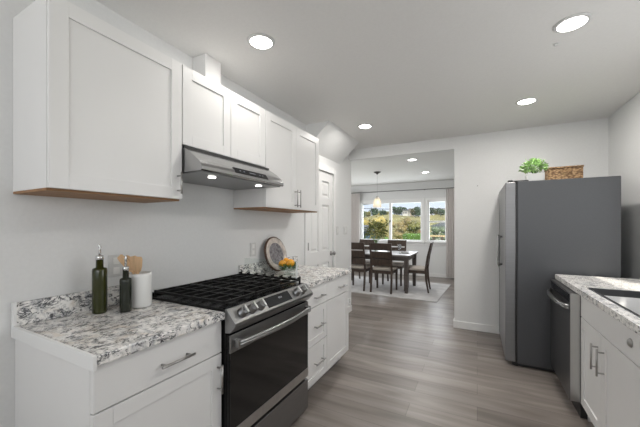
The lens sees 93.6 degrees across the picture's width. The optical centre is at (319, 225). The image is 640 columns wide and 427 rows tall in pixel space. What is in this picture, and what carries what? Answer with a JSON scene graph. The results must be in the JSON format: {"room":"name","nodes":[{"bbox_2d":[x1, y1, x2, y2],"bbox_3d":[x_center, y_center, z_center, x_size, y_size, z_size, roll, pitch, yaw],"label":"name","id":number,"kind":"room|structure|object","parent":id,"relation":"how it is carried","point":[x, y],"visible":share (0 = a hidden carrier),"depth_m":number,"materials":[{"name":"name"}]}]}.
{"room":"kitchen","nodes":[
{"label":"kitchen","id":0,"kind":"room"},
{"bbox_2d":[0,0,350,426],"bbox_3d":[-1.097,0.084,1.838,0.120,2.520,6.640,0,0,28],"label":"wall","id":1,"kind":"structure","parent":0,"point":[49,245],"depth_m":1.65,"materials":[{"name":"paint"}]},
{"bbox_2d":[16,285,118,325],"bbox_3d":[-1.171,0.380,1.543,0.020,0.100,0.573,0,0,28],"label":"backsplash","id":2,"kind":"structure","parent":1,"relation":"attached to","point":[41,309],"depth_m":1.41,"materials":[{"name":"stone"}]},
{"bbox_2d":[13,0,182,202],"bbox_3d":[-1.020,-0.513,1.461,0.364,0.755,0.581,0,0,28],"label":"upper cabinet","id":3,"kind":"object","parent":1,"relation":"attached to","point":[97,109],"visible":1,"depth_m":1.28,"materials":[{"name":"white paint"}]},
{"bbox_2d":[108,254,122,276],"bbox_3d":[-1.121,0.219,1.652,0.010,0.120,0.075,0,0,28],"label":"wall outlet","id":4,"kind":"object","parent":1,"relation":"attached to","point":[114,266],"visible":0.8,"depth_m":1.64,"materials":[{"name":"grey plastic"}]},
{"bbox_2d":[113,257,119,264],"bbox_3d":[-1.118,0.192,1.651,0.003,0.038,0.034,0,0,28],"label":"socket","id":5,"kind":"object","parent":4,"relation":"attached to","point":[115,261],"depth_m":1.65,"materials":[{"name":"white plastic"}]},
{"bbox_2d":[113,267,119,273],"bbox_3d":[-1.118,0.246,1.651,0.003,0.038,0.034,0,0,28],"label":"socket","id":6,"kind":"object","parent":4,"relation":"attached to","point":[116,270],"depth_m":1.65,"materials":[{"name":"white plastic"}]},
{"bbox_2d":[182,64,264,166],"bbox_3d":[-0.731,-0.670,2.054,0.327,0.441,0.733,0,0,28],"label":"upper cabinet","id":7,"kind":"object","parent":1,"relation":"attached to","point":[216,119],"visible":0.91,"depth_m":1.90,"materials":[{"name":"white paint"}]},
{"bbox_2d":[193,53,220,84],"bbox_3d":[-0.803,-1.034,2.137,0.125,0.283,0.140,0,0,28],"label":"duct cover","id":8,"kind":"object","parent":7,"relation":"on","point":[203,64],"visible":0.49,"depth_m":2.08,"materials":[{"name":"white paint"}]},
{"bbox_2d":[182,145,283,189],"bbox_3d":[-0.659,-0.364,2.037,0.471,0.159,0.760,0,0,28],"label":"range hood","id":9,"kind":"object","parent":7,"relation":"attached to","point":[199,167],"visible":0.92,"depth_m":1.87,"materials":[{"name":"metal"}]},
{"bbox_2d":[250,242,255,256],"bbox_3d":[-0.593,0.209,2.663,0.010,0.120,0.075,0,0,28],"label":"wall outlet","id":10,"kind":"object","parent":1,"relation":"attached to","point":[252,245],"visible":1,"depth_m":2.66,"materials":[{"name":"grey plastic"}]},
{"bbox_2d":[238,256,297,273],"bbox_3d":[-0.462,0.380,2.900,0.020,0.100,0.909,0,0,28],"label":"backsplash","id":11,"kind":"structure","parent":1,"relation":"attached to","point":[258,267],"depth_m":2.69,"materials":[{"name":"stone"}]},
{"bbox_2d":[234,110,318,212],"bbox_3d":[-0.341,-0.513,2.760,0.364,0.755,0.875,0,0,28],"label":"upper cabinet","id":12,"kind":"object","parent":1,"relation":"attached to","point":[291,153],"visible":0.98,"depth_m":2.60,"materials":[{"name":"white paint"}]},
{"bbox_2d":[304,162,335,267],"bbox_3d":[0.020,0.274,3.836,0.103,2.140,0.847,0,0,28],"label":"door","id":13,"kind":"structure","parent":1,"relation":"in","point":[318,252],"depth_m":3.92,"materials":[{"name":"white paint"}]},
{"bbox_2d":[96,0,639,185],"bbox_3d":[0.074,-1.236,3.527,5.864,0.120,10.720,0,0,28],"label":"ceiling","id":14,"kind":"structure","parent":0,"point":[411,70],"depth_m":2.14,"materials":[{"name":"paint"}]},
{"bbox_2d":[247,33,274,49],"bbox_3d":[-0.376,-1.171,1.919,0.176,0.008,0.176,0,0,28],"label":"recessed light","id":15,"kind":"object","parent":14,"relation":"in","point":[260,41],"visible":1,"depth_m":1.91,"materials":[{"name":"grey plastic"}]},
{"bbox_2d":[250,36,271,48],"bbox_3d":[-0.376,-1.172,1.919,0.140,0.006,0.140,0,0,28],"label":"diffuser","id":16,"kind":"object","parent":15,"relation":"attached to","point":[257,42],"depth_m":1.92,"materials":[{"name":"white plastic"}]},
{"bbox_2d":[306,121,358,163],"bbox_3d":[0.198,-1.034,3.863,0.300,0.285,0.970,0,0,28],"label":"soffit","id":17,"kind":"structure","parent":14,"relation":"attached to","point":[335,144],"depth_m":3.77,"materials":[{"name":"paint"}]},
{"bbox_2d":[357,124,372,128],"bbox_3d":[0.530,-1.171,3.544,0.176,0.008,0.176,0,0,28],"label":"recessed light","id":18,"kind":"object","parent":14,"relation":"in","point":[361,126],"visible":1,"depth_m":3.54,"materials":[{"name":"grey plastic"}]},
{"bbox_2d":[359,125,370,127],"bbox_3d":[0.530,-1.172,3.544,0.140,0.006,0.140,0,0,28],"label":"diffuser","id":19,"kind":"object","parent":18,"relation":"attached to","point":[360,126],"depth_m":3.54,"materials":[{"name":"white plastic"}]},
{"bbox_2d":[373,171,380,207],"bbox_3d":[1.250,-0.788,6.568,0.184,0.774,0.184,0,0,28],"label":"pendant lamp","id":20,"kind":"object","parent":14,"relation":"hanging from","point":[377,202],"visible":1,"depth_m":6.51,"materials":[{"name":"white glass"}]},
{"bbox_2d":[515,97,537,104],"bbox_3d":[1.946,-1.171,2.834,0.176,0.008,0.176,0,0,28],"label":"recessed light","id":21,"kind":"object","parent":14,"relation":"in","point":[525,101],"visible":1,"depth_m":2.83,"materials":[{"name":"grey plastic"}]},
{"bbox_2d":[518,99,534,104],"bbox_3d":[1.946,-1.172,2.834,0.140,0.006,0.140,0,0,28],"label":"diffuser","id":22,"kind":"object","parent":21,"relation":"attached to","point":[523,101],"depth_m":2.83,"materials":[{"name":"white plastic"}]},
{"bbox_2d":[553,12,591,32],"bbox_3d":[1.461,-1.171,1.744,0.176,0.008,0.176,0,0,28],"label":"recessed light","id":23,"kind":"object","parent":14,"relation":"in","point":[571,23],"visible":1,"depth_m":1.73,"materials":[{"name":"grey plastic"}]},
{"bbox_2d":[557,16,587,31],"bbox_3d":[1.461,-1.172,1.744,0.140,0.006,0.140,0,0,28],"label":"diffuser","id":24,"kind":"object","parent":23,"relation":"attached to","point":[570,23],"depth_m":1.74,"materials":[{"name":"white plastic"}]},
{"bbox_2d":[351,180,453,273],"bbox_3d":[2.530,0.084,8.224,5.664,2.520,0.120,0,0,28],"label":"wall","id":25,"kind":"structure","parent":0,"point":[437,264],"depth_m":8.09,"materials":[{"name":"paint"}]},
{"bbox_2d":[360,198,424,244],"bbox_3d":[1.977,-0.108,8.459,1.845,1.255,0.145,0,0,28],"label":"window","id":26,"kind":"structure","parent":25,"relation":"in","point":[417,200],"depth_m":8.32,"materials":[{"name":"white paint"}]},
{"bbox_2d":[351,187,453,193],"bbox_3d":[2.187,-0.961,8.263,3.302,0.044,0.126,0,0,28],"label":"curtain rod","id":27,"kind":"object","parent":25,"relation":"attached to","point":[453,187],"visible":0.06,"depth_m":8.16,"materials":[{"name":"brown metal"}]},
{"bbox_2d":[351,193,359,242],"bbox_3d":[0.986,0.184,8.847,0.390,2.260,0.067,0,0,28],"label":"curtain","id":28,"kind":"object","parent":27,"relation":"hanging from","point":[355,198],"visible":0.48,"depth_m":8.81,"materials":[{"name":"white fabric"}]},
{"bbox_2d":[446,188,453,277],"bbox_3d":[3.374,0.184,7.598,0.340,2.260,0.066,0,0,28],"label":"curtain","id":29,"kind":"object","parent":27,"relation":"hanging from","point":[449,192],"visible":0.53,"depth_m":7.63,"materials":[{"name":"white fabric"}]},
{"bbox_2d":[352,187,452,193],"bbox_3d":[2.499,-0.969,8.165,5.664,0.025,0.012,0,0,28],"label":"trim","id":30,"kind":"structure","parent":25,"relation":"attached to","point":[452,187],"depth_m":8.28,"materials":[{"name":"paint"}]},
{"bbox_2d":[367,271,450,277],"bbox_3d":[2.499,1.294,8.164,5.664,0.100,0.014,0,0,28],"label":"baseboard","id":31,"kind":"structure","parent":25,"relation":"attached to","point":[430,274],"depth_m":7.92,"materials":[{"name":"white paint"}]},
{"bbox_2d":[425,197,445,245],"bbox_3d":[3.071,-0.108,7.887,0.595,1.255,0.145,0,0,28],"label":"window","id":32,"kind":"structure","parent":25,"relation":"in","point":[428,241],"depth_m":7.97,"materials":[{"name":"white paint"}]},
{"bbox_2d":[290,272,593,426],"bbox_3d":[0.074,1.394,3.527,5.864,0.100,10.720,0,0,28],"label":"floor","id":33,"kind":"structure","parent":0,"point":[405,363],"depth_m":2.61,"materials":[{"name":"wood"}]},
{"bbox_2d":[15,321,222,426],"bbox_3d":[-0.886,0.907,1.393,0.664,0.874,0.572,0,0,28],"label":"base cabinet","id":34,"kind":"object","parent":33,"relation":"on","point":[178,381],"visible":0.81,"depth_m":1.20,"materials":[{"name":"white paint"}]},
{"bbox_2d":[11,285,224,371],"bbox_3d":[-0.894,0.403,1.391,0.653,0.151,0.585,0,0,28],"label":"countertop","id":35,"kind":"structure","parent":34,"relation":"on","point":[65,327],"depth_m":1.30,"materials":[{"name":"stone"}]},
{"bbox_2d":[92,244,107,313],"bbox_3d":[-1.088,0.259,1.485,0.063,0.341,0.063,0,0,28],"label":"oil bottle","id":36,"kind":"object","parent":35,"relation":"on","point":[100,273],"visible":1,"depth_m":1.46,"materials":[{"name":"green glass"}]},
{"bbox_2d":[119,256,131,312],"bbox_3d":[-0.974,0.288,1.508,0.053,0.282,0.053,0,0,28],"label":"oil bottle","id":37,"kind":"object","parent":35,"relation":"on","point":[125,283],"visible":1,"depth_m":1.49,"materials":[{"name":"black glass"}]},
{"bbox_2d":[129,271,151,307],"bbox_3d":[-0.965,0.340,1.613,0.113,0.178,0.113,0,0,28],"label":"utensil crock","id":38,"kind":"object","parent":35,"relation":"on","point":[141,282],"visible":0.84,"depth_m":1.57,"materials":[{"name":"white ceramic"}]},
{"bbox_2d":[117,254,134,273],"bbox_3d":[-1.016,0.281,1.621,0.152,0.253,0.014,0,0,4],"label":"wooden utensil","id":39,"kind":"object","parent":38,"relation":"in","point":[121,257],"visible":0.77,"depth_m":1.62,"materials":[{"name":"brown wood"}]},
{"bbox_2d":[129,256,136,273],"bbox_3d":[-0.981,0.283,1.606,0.075,0.248,0.013,0,0,6],"label":"wooden utensil","id":40,"kind":"object","parent":38,"relation":"in","point":[132,258],"visible":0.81,"depth_m":1.60,"materials":[{"name":"brown wood"}]},
{"bbox_2d":[135,257,141,273],"bbox_3d":[-0.963,0.285,1.593,0.039,0.243,0.014,0,0,3],"label":"wooden utensil","id":41,"kind":"object","parent":38,"relation":"in","point":[138,260],"visible":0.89,"depth_m":1.59,"materials":[{"name":"brown wood"}]},
{"bbox_2d":[152,271,312,426],"bbox_3d":[-0.531,0.857,1.977,0.738,0.974,0.788,0,0,28],"label":"gas range","id":42,"kind":"object","parent":33,"relation":"on","point":[264,352],"visible":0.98,"depth_m":1.77,"materials":[{"name":"black metal"}]},
{"bbox_2d":[152,280,302,311],"bbox_3d":[-0.576,0.421,2.000,0.638,0.035,0.784,0,0,28],"label":"cooktop","id":43,"kind":"object","parent":42,"relation":"in","point":[231,302],"depth_m":1.79,"materials":[{"name":"black metal"}]},
{"bbox_2d":[306,274,350,388],"bbox_3d":[-0.176,0.907,2.752,0.664,0.874,0.910,0,0,28],"label":"base cabinet","id":44,"kind":"object","parent":33,"relation":"on","point":[328,317],"visible":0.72,"depth_m":2.58,"materials":[{"name":"white paint"}]},
{"bbox_2d":[238,256,350,287],"bbox_3d":[-0.183,0.399,2.753,0.651,0.138,0.909,0,0,28],"label":"countertop","id":45,"kind":"structure","parent":44,"relation":"on","point":[313,276],"depth_m":2.71,"materials":[{"name":"stone"}]},
{"bbox_2d":[264,237,286,270],"bbox_3d":[-0.416,0.266,2.852,0.098,0.324,0.330,0,0,28],"label":"round platter","id":46,"kind":"object","parent":45,"relation":"on","point":[274,249],"visible":0.88,"depth_m":2.82,"materials":[{"name":"white ceramic"}]},
{"bbox_3d":[-0.281,0.389,2.669,0.172,0.080,0.172,0,0,28],"label":"fruit bowl","id":47,"kind":"object","parent":45,"relation":"on","visible":0},
{"bbox_2d":[279,260,285,266],"bbox_3d":[-0.333,0.333,2.663,0.060,0.059,0.059,0,0,-28],"label":"lemon","id":48,"kind":"object","parent":47,"relation":"in","point":[282,262],"visible":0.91,"depth_m":2.64,"materials":[{"name":"orange food"}]},
{"bbox_2d":[279,263,298,270],"bbox_3d":[-0.280,0.357,2.671,0.198,0.079,0.197,0,0,28],"label":"leafy greens","id":49,"kind":"object","parent":47,"relation":"in","point":[285,265],"visible":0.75,"depth_m":2.63,"materials":[{"name":"green plant"}]},
{"bbox_2d":[286,259,294,266],"bbox_3d":[-0.261,0.329,2.659,0.070,0.071,0.072,0,0,11],"label":"lemon","id":50,"kind":"object","parent":47,"relation":"in","point":[290,261],"visible":0.9,"depth_m":2.63,"materials":[{"name":"orange food"}]},
{"bbox_2d":[351,276,450,301],"bbox_3d":[1.436,1.339,6.697,2.500,0.010,1.840,0,0,31],"label":"area rug","id":51,"kind":"object","parent":33,"relation":"on","point":[418,292],"visible":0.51,"depth_m":6.30,"materials":[{"name":"white fabric"}]},
{"bbox_2d":[351,242,369,290],"bbox_3d":[0.812,0.836,6.420,0.454,0.995,0.539,0,0,28],"label":"dining chair","id":52,"kind":"object","parent":51,"relation":"on","point":[357,264],"visible":0.54,"depth_m":6.21,"materials":[{"name":"brown wood"}]},
{"bbox_2d":[351,264,369,268],"bbox_3d":[0.843,0.874,6.479,0.442,0.050,0.405,0,0,28],"label":"seat cushion","id":53,"kind":"object","parent":52,"relation":"on","point":[356,266],"depth_m":6.32,"materials":[{"name":"fabric"}]},
{"bbox_2d":[359,239,376,282],"bbox_3d":[1.091,0.836,7.311,0.454,0.995,0.539,0,0,28],"label":"dining chair","id":54,"kind":"object","parent":51,"relation":"on","point":[366,241],"visible":0.34,"depth_m":7.49,"materials":[{"name":"brown wood"}]},
{"bbox_2d":[369,243,397,293],"bbox_3d":[1.299,0.836,6.143,0.454,0.995,0.539,0,0,28],"label":"dining chair","id":55,"kind":"object","parent":51,"relation":"on","point":[381,266],"visible":1,"depth_m":5.99,"materials":[{"name":"wood"}]},
{"bbox_2d":[373,266,396,270],"bbox_3d":[1.330,0.874,6.202,0.442,0.050,0.405,0,0,28],"label":"seat cushion","id":56,"kind":"object","parent":55,"relation":"on","point":[376,268],"depth_m":6.07,"materials":[{"name":"fabric"}]},
{"bbox_2d":[351,249,417,293],"bbox_3d":[1.245,0.956,6.661,1.635,0.754,0.990,0,0,28],"label":"dining table","id":57,"kind":"object","parent":51,"relation":"on","point":[396,255],"visible":0.47,"depth_m":6.11,"materials":[{"name":"brown wood"}]},
{"bbox_3d":[1.248,0.466,6.705,0.140,0.225,0.140,0,0,28],"label":"flower vase","id":58,"kind":"object","parent":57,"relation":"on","visible":0},
{"bbox_2d":[364,219,390,250],"bbox_3d":[1.263,0.202,6.701,0.603,0.712,0.613,0,0,28],"label":"flower bouquet","id":59,"kind":"object","parent":58,"relation":"in","point":[379,225],"visible":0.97,"depth_m":6.65,"materials":[{"name":"green plant"}]},
{"bbox_2d":[382,240,406,285],"bbox_3d":[1.729,0.836,6.977,0.454,0.995,0.539,0,0,28],"label":"dining chair","id":60,"kind":"object","parent":51,"relation":"on","point":[400,265],"visible":0.48,"depth_m":7.09,"materials":[{"name":"brown wood"}]},
{"bbox_2d":[393,262,403,265],"bbox_3d":[1.698,0.874,6.918,0.442,0.050,0.405,0,0,28],"label":"seat cushion","id":61,"kind":"object","parent":60,"relation":"on","point":[394,263],"depth_m":6.77,"materials":[{"name":"fabric"}]},
{"bbox_2d":[404,242,432,292],"bbox_3d":[2.046,0.836,6.223,0.539,0.995,0.454,0,0,25],"label":"dining chair","id":62,"kind":"object","parent":51,"relation":"on","point":[416,269],"visible":0.8,"depth_m":6.05,"materials":[{"name":"brown wood"}]},
{"bbox_2d":[409,265,424,270],"bbox_3d":[1.985,0.874,6.251,0.405,0.050,0.442,0,0,25],"label":"seat cushion","id":63,"kind":"object","parent":62,"relation":"on","point":[411,267],"depth_m":6.09,"materials":[{"name":"fabric"}]},
{"bbox_2d":[497,176,620,371],"bbox_3d":[2.348,0.451,3.124,0.872,1.787,0.912,0,0,28],"label":"refrigerator","id":64,"kind":"object","parent":33,"relation":"on","point":[548,228],"visible":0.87,"depth_m":2.77,"materials":[{"name":"grey metal"}]},
{"bbox_2d":[519,158,548,180],"bbox_3d":[2.105,-0.547,2.964,0.258,0.252,0.273,0,0,28],"label":"potted plant","id":65,"kind":"object","parent":64,"relation":"on","point":[534,176],"visible":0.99,"depth_m":2.92,"materials":[{"name":"green plant"}]},
{"bbox_2d":[544,165,583,179],"bbox_3d":[2.448,-0.503,3.030,0.285,0.164,0.196,0,0,28],"label":"storage basket","id":66,"kind":"object","parent":64,"relation":"on","point":[576,171],"visible":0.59,"depth_m":2.96,"materials":[{"name":"wicker"}]},
{"bbox_2d":[547,279,587,418],"bbox_3d":[2.165,0.910,2.277,0.673,0.868,0.628,0,0,28],"label":"dishwasher","id":67,"kind":"object","parent":33,"relation":"on","point":[565,303],"visible":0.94,"depth_m":2.19,"materials":[{"name":"silver metal"}]},
{"bbox_2d":[581,295,639,426],"bbox_3d":[1.877,0.907,1.579,0.660,0.874,0.862,0,0,28],"label":"base cabinet","id":68,"kind":"object","parent":33,"relation":"on","point":[610,350],"visible":0.98,"depth_m":1.68,"materials":[{"name":"white paint"}]},
{"bbox_2d":[555,274,639,334],"bbox_3d":[1.896,0.449,1.601,0.649,0.038,2.095,0,0,28],"label":"countertop","id":69,"kind":"structure","parent":68,"relation":"on","point":[578,284],"depth_m":2.06,"materials":[{"name":"stone"}]},
{"bbox_2d":[587,287,639,317],"bbox_3d":[1.859,0.532,1.626,0.445,0.212,0.799,0,0,28],"label":"sink","id":70,"kind":"object","parent":69,"relation":"in","point":[607,292],"visible":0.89,"depth_m":1.98,"materials":[{"name":"metal"}]},
{"bbox_2d":[591,288,639,297],"bbox_3d":[1.859,0.533,1.626,0.419,0.210,0.773,0,0,28],"label":"basin","id":71,"kind":"object","parent":70,"relation":"in","point":[607,292],"depth_m":1.99,"materials":[{"name":"metal"}]},
{"bbox_2d":[349,118,607,325],"bbox_3d":[1.818,0.084,4.017,3.028,2.520,0.110,0,0,28],"label":"wall","id":72,"kind":"structure","parent":0,"point":[487,161],"depth_m":3.80,"materials":[{"name":"paint"}]},
{"bbox_2d":[453,319,499,333],"bbox_3d":[2.471,1.296,3.667,1.546,0.095,0.124,0,0,28],"label":"baseboard","id":73,"kind":"structure","parent":72,"relation":"attached to","point":[456,324],"depth_m":3.84,"materials":[{"name":"white paint"}]},
{"bbox_2d":[608,92,639,278],"bbox_3d":[2.610,0.084,2.134,0.120,2.520,10.600,0,0,28],"label":"wall","id":74,"kind":"structure","parent":0,"point":[624,124],"depth_m":2.83,"materials":[{"name":"paint"}]},
{"label":"outside","id":75,"kind":"structure","parent":0,"visible":0},
{"bbox_3d":[3.809,2.744,28.871,100.000,0.400,37.300,0,0,28],"label":"ground","id":76,"kind":"structure","parent":75,"visible":0},
{"bbox_2d":[363,218,368,224],"bbox_3d":[7.374,0.695,48.086,2.193,3.898,2.200,0,0,28],"label":"tree","id":77,"kind":"object","parent":76,"relation":"on","point":[365,222],"visible":0.25,"depth_m":47.55,"materials":[{"name":"yellow plant"}]},
{"bbox_2d":[363,225,376,238],"bbox_3d":[5.555,1.248,38.847,4.400,2.692,5.800,0,0,28],"label":"house","id":78,"kind":"structure","parent":76,"relation":"on","point":[366,226],"depth_m":36.14,"materials":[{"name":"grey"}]},
{"bbox_2d":[368,213,388,238],"bbox_3d":[6.020,0.666,30.701,2.262,3.956,2.248,0,0,28],"label":"tree","id":79,"kind":"object","parent":76,"relation":"on","point":[378,218],"visible":0.32,"depth_m":30.22,"materials":[{"name":"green plant"}]},
{"bbox_2d":[392,221,404,238],"bbox_3d":[6.890,1.076,26.875,1.361,3.135,1.364,0,0,28],"label":"tree","id":80,"kind":"object","parent":76,"relation":"on","point":[400,231],"visible":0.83,"depth_m":26.57,"materials":[{"name":"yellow plant"}]},
{"bbox_2d":[400,216,411,229],"bbox_3d":[11.154,0.676,39.367,2.007,3.936,2.088,0,0,-32],"label":"tree","id":81,"kind":"object","parent":76,"relation":"on","point":[406,219],"visible":0.32,"depth_m":38.91,"materials":[{"name":"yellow plant"}]},
{"bbox_2d":[402,233,420,239],"bbox_3d":[3.902,1.449,12.630,0.712,2.250,0.859,0,0,28],"label":"clipped hedge","id":82,"kind":"object","parent":76,"relation":"on","point":[406,236],"visible":0.2,"depth_m":12.28,"materials":[{"name":"green plant"}]},
{"bbox_2d":[404,220,420,233],"bbox_3d":[9.931,0.981,32.063,1.947,3.325,1.865,0,0,28],"label":"tree","id":83,"kind":"object","parent":76,"relation":"on","point":[413,228],"visible":0.66,"depth_m":31.69,"materials":[{"name":"green plant"}]},
{"bbox_2d":[430,224,439,239],"bbox_3d":[8.540,1.201,22.624,0.988,2.885,1.023,0,0,-13],"label":"shrub","id":84,"kind":"object","parent":76,"relation":"on","point":[435,230],"visible":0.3,"depth_m":22.42,"materials":[{"name":"green plant"}]},
{"bbox_2d":[430,235,444,239],"bbox_3d":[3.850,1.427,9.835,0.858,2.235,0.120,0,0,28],"label":"deck railing","id":85,"kind":"object","parent":76,"relation":"on","point":[432,236],"visible":0.17,"depth_m":9.80,"materials":[{"name":"beige wood"}]},
{"bbox_2d":[431,222,444,239],"bbox_3d":[15.464,1.058,37.052,3.400,3.072,5.800,0,0,28],"label":"house","id":86,"kind":"structure","parent":76,"relation":"on","point":[438,225],"depth_m":34.79,"materials":[{"name":"white"}]},
{"bbox_2d":[439,225,444,239],"bbox_3d":[11.435,1.290,27.872,1.030,2.709,1.102,0,0,28],"label":"shrub","id":87,"kind":"object","parent":76,"relation":"on","point":[442,230],"visible":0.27,"depth_m":27.60,"materials":[{"name":"green plant"}]},
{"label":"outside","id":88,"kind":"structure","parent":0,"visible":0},
{"bbox_2d":[363,214,444,239],"bbox_3d":[28.023,-1.956,139.942,220.000,9.600,186.000,0,0,28],"label":"ground","id":89,"kind":"structure","parent":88,"point":[395,218],"depth_m":121.29,"materials":[{"name":"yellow plant"}]},
{"bbox_2d":[369,208,377,214],"bbox_3d":[29.767,-7.670,167.194,5.371,5.651,5.317,0,0,28],"label":"tree","id":90,"kind":"object","parent":89,"relation":"on","point":[374,211],"visible":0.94,"depth_m":165.92,"materials":[{"name":"green plant"}]},
{"bbox_2d":[379,209,386,214],"bbox_3d":[32.014,-6.253,152.501,4.388,4.520,4.457,0,0,28],"label":"tree","id":91,"kind":"object","parent":89,"relation":"on","point":[382,211],"visible":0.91,"depth_m":151.48,"materials":[{"name":"green plant"}]},
{"bbox_2d":[392,206,400,214],"bbox_3d":[40.806,-7.592,161.534,5.576,5.496,5.518,0,0,28],"label":"tree","id":92,"kind":"object","parent":89,"relation":"on","point":[396,210],"visible":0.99,"depth_m":160.11,"materials":[{"name":"green plant"}]},
{"bbox_2d":[399,207,406,214],"bbox_3d":[45.335,-7.921,165.818,6.003,5.731,5.502,0,0,28],"label":"tree","id":93,"kind":"object","parent":89,"relation":"on","point":[402,208],"visible":0.52,"depth_m":164.51,"materials":[{"name":"green plant"}]},
{"bbox_2d":[402,209,409,215],"bbox_3d":[44.582,-6.548,154.982,3.400,3.572,6.800,0,0,28],"label":"house","id":94,"kind":"structure","parent":89,"relation":"on","point":[405,212],"depth_m":152.48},
{"bbox_2d":[411,208,419,215],"bbox_3d":[45.923,-6.401,145.100,4.417,4.816,4.722,0,0,28],"label":"tree","id":95,"kind":"object","parent":89,"relation":"on","point":[414,211],"visible":1,"depth_m":144.10,"materials":[{"name":"green plant"}]},
{"bbox_2d":[430,207,435,213],"bbox_3d":[56.953,-7.267,153.018,4.689,4.844,4.533,0,0,28],"label":"tree","id":96,"kind":"object","parent":89,"relation":"on","point":[432,210],"visible":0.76,"depth_m":152.13,"materials":[{"name":"green plant"}]},
{"bbox_2d":[436,208,444,215],"bbox_3d":[56.141,-6.235,139.906,4.242,4.485,4.220,0,0,28],"label":"tree","id":97,"kind":"object","parent":89,"relation":"on","point":[440,212],"visible":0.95,"depth_m":139.04,"materials":[{"name":"green plant"}]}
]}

